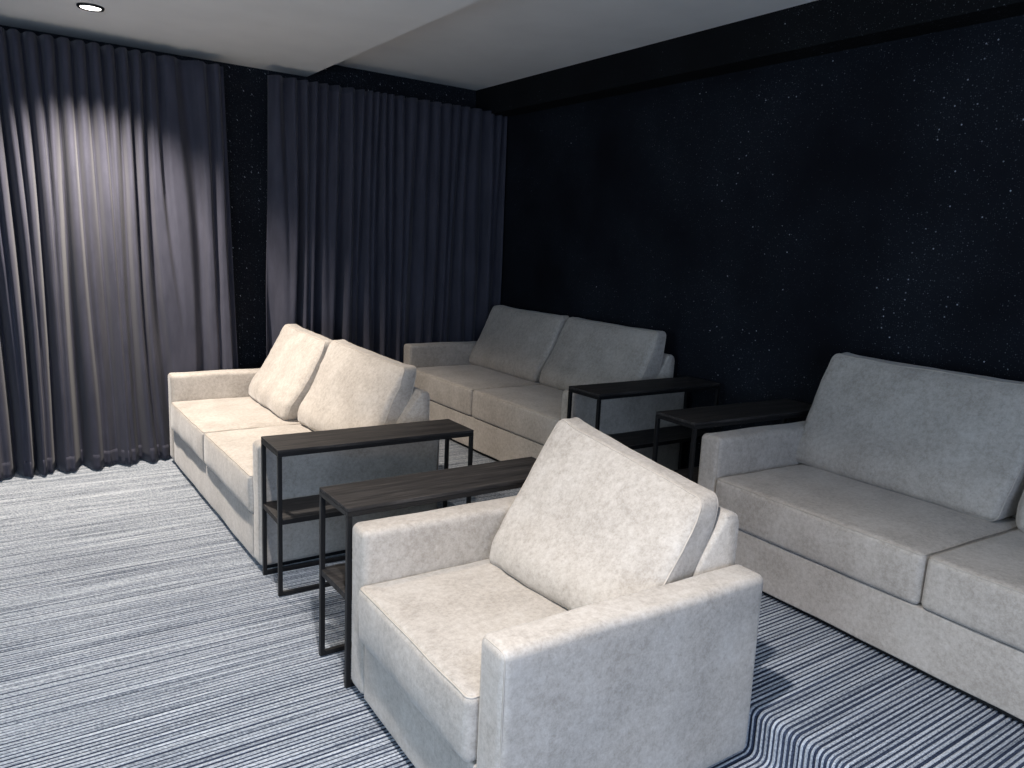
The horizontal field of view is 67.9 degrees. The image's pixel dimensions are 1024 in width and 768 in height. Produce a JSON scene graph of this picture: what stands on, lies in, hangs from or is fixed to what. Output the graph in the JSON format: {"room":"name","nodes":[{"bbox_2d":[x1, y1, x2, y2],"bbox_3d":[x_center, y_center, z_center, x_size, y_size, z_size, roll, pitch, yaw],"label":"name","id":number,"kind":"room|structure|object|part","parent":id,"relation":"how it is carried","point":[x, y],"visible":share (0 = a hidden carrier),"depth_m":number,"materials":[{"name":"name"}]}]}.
{"room":"home theater","nodes":[
{"label":"home theater","id":0,"kind":"room"},
{"bbox_2d":[0,25,475,368],"bbox_3d":[-2.924,-0.851,5.020,6.685,2.957,0.100,-4,12,-34],"label":"wall","id":1,"kind":"structure","parent":0,"point":[245,88],"depth_m":5.59,"materials":[{"name":"paint"}]},
{"bbox_2d":[0,0,478,76],"bbox_3d":[-1.115,-1.482,0.656,5.035,0.240,8.969,-4,12,-34],"label":"ceiling","id":2,"kind":"structure","parent":0,"point":[305,38],"depth_m":4.34,"materials":[{"name":"paint"}]},
{"bbox_2d":[76,2,104,11],"bbox_3d":[-2.274,-2.031,4.101,0.134,0.012,0.134,-4,12,-34],"label":"recessed light","id":3,"kind":"object","parent":2,"relation":"in","point":[91,7],"visible":1,"depth_m":4.08,"materials":[{"name":"white"}]},
{"bbox_2d":[0,27,237,480],"bbox_3d":[-2.911,-0.748,4.675,2.411,2.653,0.260,-4,12,-34],"label":"curtain","id":4,"kind":"object","parent":2,"relation":"hanging from","point":[117,276],"visible":0.86,"depth_m":4.84,"materials":[{"name":"fabric"}]},
{"bbox_2d":[266,75,506,362],"bbox_3d":[-0.953,-0.973,6.053,2.013,2.515,0.165,-4,12,-34],"label":"curtain","id":5,"kind":"object","parent":2,"relation":"hanging from","point":[385,213],"visible":0.67,"depth_m":5.91,"materials":[{"name":"fabric"}]},
{"bbox_2d":[0,439,1023,767],"bbox_3d":[-0.526,1.250,1.650,6.585,0.245,8.774,-4,12,-34],"label":"floor","id":6,"kind":"structure","parent":0,"point":[138,630],"depth_m":2.77,"materials":[{"name":"carpet"}]},
{"bbox_2d":[168,324,438,567],"bbox_3d":[-1.369,0.213,4.603,0.973,0.959,2.090,-4,12,-34],"label":"sofa","id":7,"kind":"object","parent":6,"relation":"on","point":[308,381],"visible":0.8,"depth_m":4.18,"materials":[{"name":"fabric"}]},
{"bbox_3d":[-1.926,0.194,5.426,0.955,0.602,0.125,-4,12,-34],"label":"arm","id":8,"kind":"part","parent":7,"relation":"part of","materials":[{"name":"fabric"}]},
{"bbox_2d":[171,396,298,462],"bbox_3d":[-1.723,0.261,4.936,0.760,0.210,0.916,-4,12,-34],"label":"seat cushion","id":9,"kind":"object","parent":7,"relation":"on","point":[192,417],"depth_m":4.74,"materials":[{"name":"fabric"}]},
{"bbox_2d":[204,424,312,512],"bbox_3d":[-1.200,0.419,4.193,0.761,0.211,0.916,-4,12,-34],"label":"seat cushion","id":10,"kind":"object","parent":7,"relation":"on","point":[228,453],"depth_m":4.07,"materials":[{"name":"fabric"}]},
{"bbox_2d":[248,324,331,419],"bbox_3d":[-1.480,-0.101,5.044,0.380,0.506,0.894,-4,12,-34],"label":"cushion","id":11,"kind":"object","parent":7,"relation":"on","point":[278,389],"depth_m":4.88,"materials":[{"name":"fabric"}]},
{"bbox_3d":[-0.812,0.533,3.844,0.956,0.602,0.125,-4,12,-34],"label":"arm","id":12,"kind":"part","parent":7,"relation":"part of","materials":[{"name":"fabric"}]},
{"bbox_2d":[298,339,415,430],"bbox_3d":[-0.922,0.052,4.341,0.343,0.507,0.877,-6,13,-40],"label":"cushion","id":13,"kind":"object","parent":7,"relation":"on","point":[350,385],"depth_m":4.24,"materials":[{"name":"fabric"}]},
{"bbox_3d":[-1.050,0.248,4.835,0.184,0.744,1.841,-4,12,-34],"label":"backrest","id":14,"kind":"part","parent":7,"relation":"part of","materials":[{"name":"fabric"}]},
{"bbox_2d":[261,419,473,596],"bbox_3d":[-0.681,0.561,3.671,0.967,0.668,0.264,-4,12,-33],"label":"console table","id":15,"kind":"object","parent":6,"relation":"on","point":[300,509],"visible":0.69,"depth_m":3.50,"materials":[{"name":"black wood"}]},
{"bbox_3d":[-1.146,0.583,3.517,0.018,0.637,0.018,-4,12,-33],"label":"leg","id":16,"kind":"part","parent":15,"relation":"part of","materials":[{"name":"black metal"}]},
{"bbox_3d":[-1.012,0.626,3.315,0.018,0.637,0.018,-4,12,-33],"label":"leg","id":17,"kind":"part","parent":15,"relation":"part of","materials":[{"name":"black metal"}]},
{"bbox_2d":[263,496,336,522],"bbox_3d":[-0.681,0.555,3.670,0.963,0.024,0.227,-4,12,-33],"label":"shelf","id":18,"kind":"object","parent":15,"relation":"attached to","point":[300,509],"depth_m":3.44,"materials":[{"name":"black wood"}]},
{"bbox_3d":[-0.681,0.554,3.670,0.931,0.022,0.264,-4,12,-33],"label":"shelf rail","id":19,"kind":"part","parent":15,"relation":"part of","materials":[{"name":"black metal"}]},
{"bbox_3d":[-0.763,0.860,3.830,0.931,0.018,0.018,-4,12,-33],"label":"floor rail","id":20,"kind":"part","parent":15,"relation":"part of","materials":[{"name":"black metal"}]},
{"bbox_3d":[-0.629,0.902,3.627,0.931,0.018,0.018,-4,12,-33],"label":"floor rail","id":21,"kind":"part","parent":15,"relation":"part of","materials":[{"name":"black metal"}]},
{"bbox_3d":[-0.666,0.255,3.616,0.967,0.018,0.264,-4,12,-33],"label":"frame","id":22,"kind":"part","parent":15,"relation":"part of","materials":[{"name":"black metal"}]},
{"bbox_3d":[-0.352,0.528,4.033,0.018,0.637,0.018,-4,12,-33],"label":"leg","id":23,"kind":"part","parent":15,"relation":"part of","materials":[{"name":"black metal"}]},
{"bbox_3d":[-0.217,0.571,3.830,0.018,0.637,0.018,-4,12,-33],"label":"leg","id":24,"kind":"part","parent":15,"relation":"part of","materials":[{"name":"black metal"}]},
{"bbox_2d":[319,457,535,687],"bbox_3d":[-0.252,0.700,3.018,0.967,0.668,0.264,-4,12,-35],"label":"console table","id":25,"kind":"object","parent":6,"relation":"on","point":[359,498],"visible":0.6,"depth_m":2.82,"materials":[{"name":"black wood"}]},
{"bbox_3d":[-0.712,0.724,2.851,0.018,0.637,0.018,-4,12,-35],"label":"leg","id":26,"kind":"part","parent":25,"relation":"part of","materials":[{"name":"black metal"}]},
{"bbox_2d":[322,565,344,598],"bbox_3d":[-0.251,0.693,3.017,0.963,0.024,0.227,-4,12,-35],"label":"shelf","id":27,"kind":"object","parent":25,"relation":"attached to","point":[334,575],"depth_m":2.79,"materials":[{"name":"black wood"}]},
{"bbox_3d":[-0.251,0.692,3.017,0.931,0.022,0.264,-4,12,-35],"label":"shelf rail","id":28,"kind":"part","parent":25,"relation":"part of","materials":[{"name":"black metal"}]},
{"bbox_3d":[-0.337,0.998,3.175,0.931,0.018,0.018,-4,12,-35],"label":"floor rail","id":29,"kind":"part","parent":25,"relation":"part of","materials":[{"name":"black metal"}]},
{"bbox_3d":[-0.572,0.766,2.653,0.018,0.637,0.018,-4,12,-35],"label":"leg","id":30,"kind":"part","parent":25,"relation":"part of","materials":[{"name":"black metal"}]},
{"bbox_3d":[-0.237,0.393,2.963,0.967,0.018,0.264,-4,12,-35],"label":"frame","id":31,"kind":"part","parent":25,"relation":"part of","materials":[{"name":"black metal"}]},
{"bbox_2d":[404,305,684,469],"bbox_3d":[0.108,-0.015,5.490,0.954,0.941,2.186,-4,12,-34],"label":"sofa","id":32,"kind":"object","parent":6,"relation":"on","point":[509,386],"visible":0.77,"depth_m":5.21,"materials":[{"name":"fabric"}]},
{"bbox_3d":[-0.470,-0.051,6.354,0.933,0.602,0.125,-4,12,-34],"label":"arm","id":33,"kind":"part","parent":32,"relation":"part of","materials":[{"name":"fabric"}]},
{"bbox_2d":[414,364,540,415],"bbox_3d":[-0.248,0.019,5.849,0.763,0.210,0.964,-4,12,-34],"label":"seat cushion","id":34,"kind":"object","parent":32,"relation":"on","point":[450,387],"depth_m":5.62,"materials":[{"name":"fabric"}]},
{"bbox_2d":[472,385,562,444],"bbox_3d":[0.298,0.186,5.065,0.763,0.211,0.964,-4,12,-34],"label":"seat cushion","id":35,"kind":"object","parent":32,"relation":"on","point":[529,414],"depth_m":4.91,"materials":[{"name":"fabric"}]},
{"bbox_2d":[469,305,568,381],"bbox_3d":[0.026,-0.337,5.976,0.334,0.490,0.967,-4,12,-34],"label":"cushion","id":36,"kind":"object","parent":32,"relation":"on","point":[514,343],"depth_m":5.86,"materials":[{"name":"fabric"}]},
{"bbox_2d":[539,317,665,390],"bbox_3d":[0.583,-0.167,5.187,0.341,0.489,0.967,-4,12,-34],"label":"cushion","id":37,"kind":"object","parent":32,"relation":"on","point":[581,351],"depth_m":5.12,"materials":[{"name":"fabric"}]},
{"bbox_3d":[0.689,0.305,4.688,0.934,0.602,0.125,-4,12,-34],"label":"arm","id":38,"kind":"part","parent":32,"relation":"part of","materials":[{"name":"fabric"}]},
{"bbox_3d":[0.421,0.013,5.713,0.184,0.744,1.937,-4,12,-34],"label":"backrest","id":39,"kind":"part","parent":32,"relation":"part of","materials":[{"name":"fabric"}]},
{"bbox_2d":[351,417,762,767],"bbox_3d":[0.094,0.671,2.468,0.986,0.952,0.980,-4,12,-33],"label":"armchair","id":40,"kind":"object","parent":6,"relation":"on","point":[601,613],"visible":1,"depth_m":2.29,"materials":[{"name":"fabric"}]},
{"bbox_3d":[-0.134,0.744,2.854,0.956,0.601,0.124,-4,12,-33],"label":"arm","id":41,"kind":"part","parent":40,"relation":"part of","materials":[{"name":"fabric"}]},
{"bbox_2d":[359,559,568,761],"bbox_3d":[0.000,0.795,2.432,0.774,0.210,0.730,-4,12,-33],"label":"seat cushion","id":42,"kind":"object","parent":40,"relation":"on","point":[426,623],"depth_m":2.31,"materials":[{"name":"fabric"}]},
{"bbox_2d":[489,417,717,609],"bbox_3d":[0.270,0.439,2.533,0.413,0.500,0.725,-5,13,-38],"label":"cushion","id":43,"kind":"object","parent":40,"relation":"on","point":[594,519],"depth_m":2.47,"materials":[{"name":"fabric"}]},
{"bbox_3d":[0.334,0.893,2.153,0.956,0.603,0.124,-4,12,-33],"label":"arm","id":44,"kind":"part","parent":40,"relation":"part of","materials":[{"name":"fabric"}]},
{"bbox_3d":[0.424,0.705,2.696,0.184,0.744,0.732,-4,12,-33],"label":"backrest","id":45,"kind":"part","parent":40,"relation":"part of","materials":[{"name":"fabric"}]},
{"bbox_2d":[567,376,719,468],"bbox_3d":[0.777,0.333,4.509,0.967,0.668,0.264,-4,12,-34],"label":"console table","id":46,"kind":"object","parent":6,"relation":"on","point":[680,434],"visible":0.48,"depth_m":4.45,"materials":[{"name":"black wood"}]},
{"bbox_3d":[0.315,0.356,4.345,0.018,0.637,0.018,-4,12,-34],"label":"leg","id":47,"kind":"part","parent":46,"relation":"part of","materials":[{"name":"black metal"}]},
{"bbox_3d":[0.454,0.399,4.146,0.018,0.637,0.018,-4,12,-34],"label":"leg","id":48,"kind":"part","parent":46,"relation":"part of","materials":[{"name":"black metal"}]},
{"bbox_3d":[0.792,0.026,4.453,0.967,0.018,0.264,-4,12,-34],"label":"frame","id":49,"kind":"part","parent":46,"relation":"part of","materials":[{"name":"black metal"}]},
{"bbox_3d":[0.777,0.325,4.507,0.931,0.022,0.264,-4,12,-34],"label":"shelf rail","id":50,"kind":"part","parent":46,"relation":"part of","materials":[{"name":"black metal"}]},
{"bbox_2d":[609,426,709,445],"bbox_3d":[0.777,0.326,4.508,0.963,0.024,0.227,-4,12,-34],"label":"shelf","id":51,"kind":"object","parent":46,"relation":"attached to","point":[672,434],"depth_m":4.54,"materials":[{"name":"black wood"}]},
{"bbox_3d":[1.098,0.297,4.877,0.018,0.637,0.018,-4,12,-34],"label":"leg","id":52,"kind":"part","parent":46,"relation":"part of","materials":[{"name":"black metal"}]},
{"bbox_3d":[1.237,0.340,4.678,0.018,0.637,0.018,-4,12,-34],"label":"leg","id":53,"kind":"part","parent":46,"relation":"part of","materials":[{"name":"black metal"}]},
{"bbox_2d":[652,399,811,483],"bbox_3d":[1.166,0.459,3.912,0.967,0.668,0.264,-4,12,-32],"label":"console table","id":54,"kind":"object","parent":6,"relation":"on","point":[696,418],"visible":0.38,"depth_m":3.73,"materials":[{"name":"black wood"}]},
{"bbox_3d":[0.698,0.478,3.767,0.018,0.637,0.018,-4,12,-32],"label":"leg","id":55,"kind":"part","parent":54,"relation":"part of","materials":[{"name":"black metal"}]},
{"bbox_2d":[674,468,698,483],"bbox_3d":[1.167,0.452,3.910,0.963,0.024,0.227,-4,12,-32],"label":"shelf","id":56,"kind":"object","parent":54,"relation":"attached to","point":[683,472],"depth_m":3.80,"materials":[{"name":"black wood"}]},
{"bbox_3d":[0.828,0.522,3.562,0.018,0.637,0.018,-4,12,-32],"label":"leg","id":57,"kind":"part","parent":54,"relation":"part of","materials":[{"name":"black metal"}]},
{"bbox_3d":[1.181,0.152,3.856,0.967,0.018,0.264,-4,12,-32],"label":"frame","id":58,"kind":"part","parent":54,"relation":"part of","materials":[{"name":"black metal"}]},
{"bbox_2d":[698,352,1023,723],"bbox_3d":[1.822,0.518,2.858,0.954,0.987,2.186,-4,12,-32],"label":"sofa","id":59,"kind":"object","parent":6,"relation":"on","point":[890,517],"visible":0.92,"depth_m":3.05,"materials":[{"name":"fabric"}]},
{"bbox_3d":[1.280,0.502,3.750,0.933,0.602,0.125,-4,12,-32],"label":"arm","id":60,"kind":"part","parent":59,"relation":"part of","materials":[{"name":"fabric"}]},
{"bbox_2d":[715,464,1018,603],"bbox_3d":[1.480,0.573,3.236,0.764,0.210,0.964,-4,12,-32],"label":"seat cushion","id":61,"kind":"object","parent":59,"relation":"on","point":[881,539],"depth_m":3.01,"materials":[{"name":"fabric"}]},
{"bbox_2d":[796,352,1023,520],"bbox_3d":[1.757,0.192,3.374,0.337,0.535,0.990,-4,12,-32],"label":"cushion","id":62,"kind":"object","parent":59,"relation":"on","point":[952,442],"depth_m":3.27,"materials":[{"name":"fabric"}]},
{"bbox_2d":[921,529,1023,650],"bbox_3d":[1.992,0.744,2.429,0.764,0.210,0.964,-4,12,-32],"label":"seat cushion","id":63,"kind":"object","parent":59,"relation":"on","point":[974,586],"depth_m":2.53,"materials":[{"name":"fabric"}]},
{"bbox_2d":[1017,494,1023,530],"bbox_3d":[2.289,0.374,2.540,0.331,0.524,0.968,-4,12,-32],"label":"cushion","id":64,"kind":"object","parent":59,"relation":"on","point":[1020,509],"depth_m":2.88,"materials":[{"name":"fabric"}]},
{"bbox_2d":[335,0,816,89],"bbox_3d":[1.684,-1.751,2.555,1.750,0.120,8.969,-4,12,-34],"label":"ceiling","id":65,"kind":"structure","parent":0,"point":[481,44],"depth_m":4.65,"materials":[{"name":"paint"}]},
{"bbox_2d":[500,15,1023,468],"bbox_3d":[2.292,-0.290,3.292,0.100,2.957,8.769,-4,12,-34],"label":"wall","id":66,"kind":"structure","parent":0,"point":[774,222],"depth_m":4.22,"materials":[{"name":"paper"}]},
{"bbox_2d":[475,0,1023,116],"bbox_3d":[2.240,-1.629,2.970,0.182,0.216,8.769,-4,12,-34],"label":"beam","id":67,"kind":"structure","parent":66,"relation":"attached to","point":[819,27],"depth_m":4.18,"materials":[{"name":"paint"}]}
]}

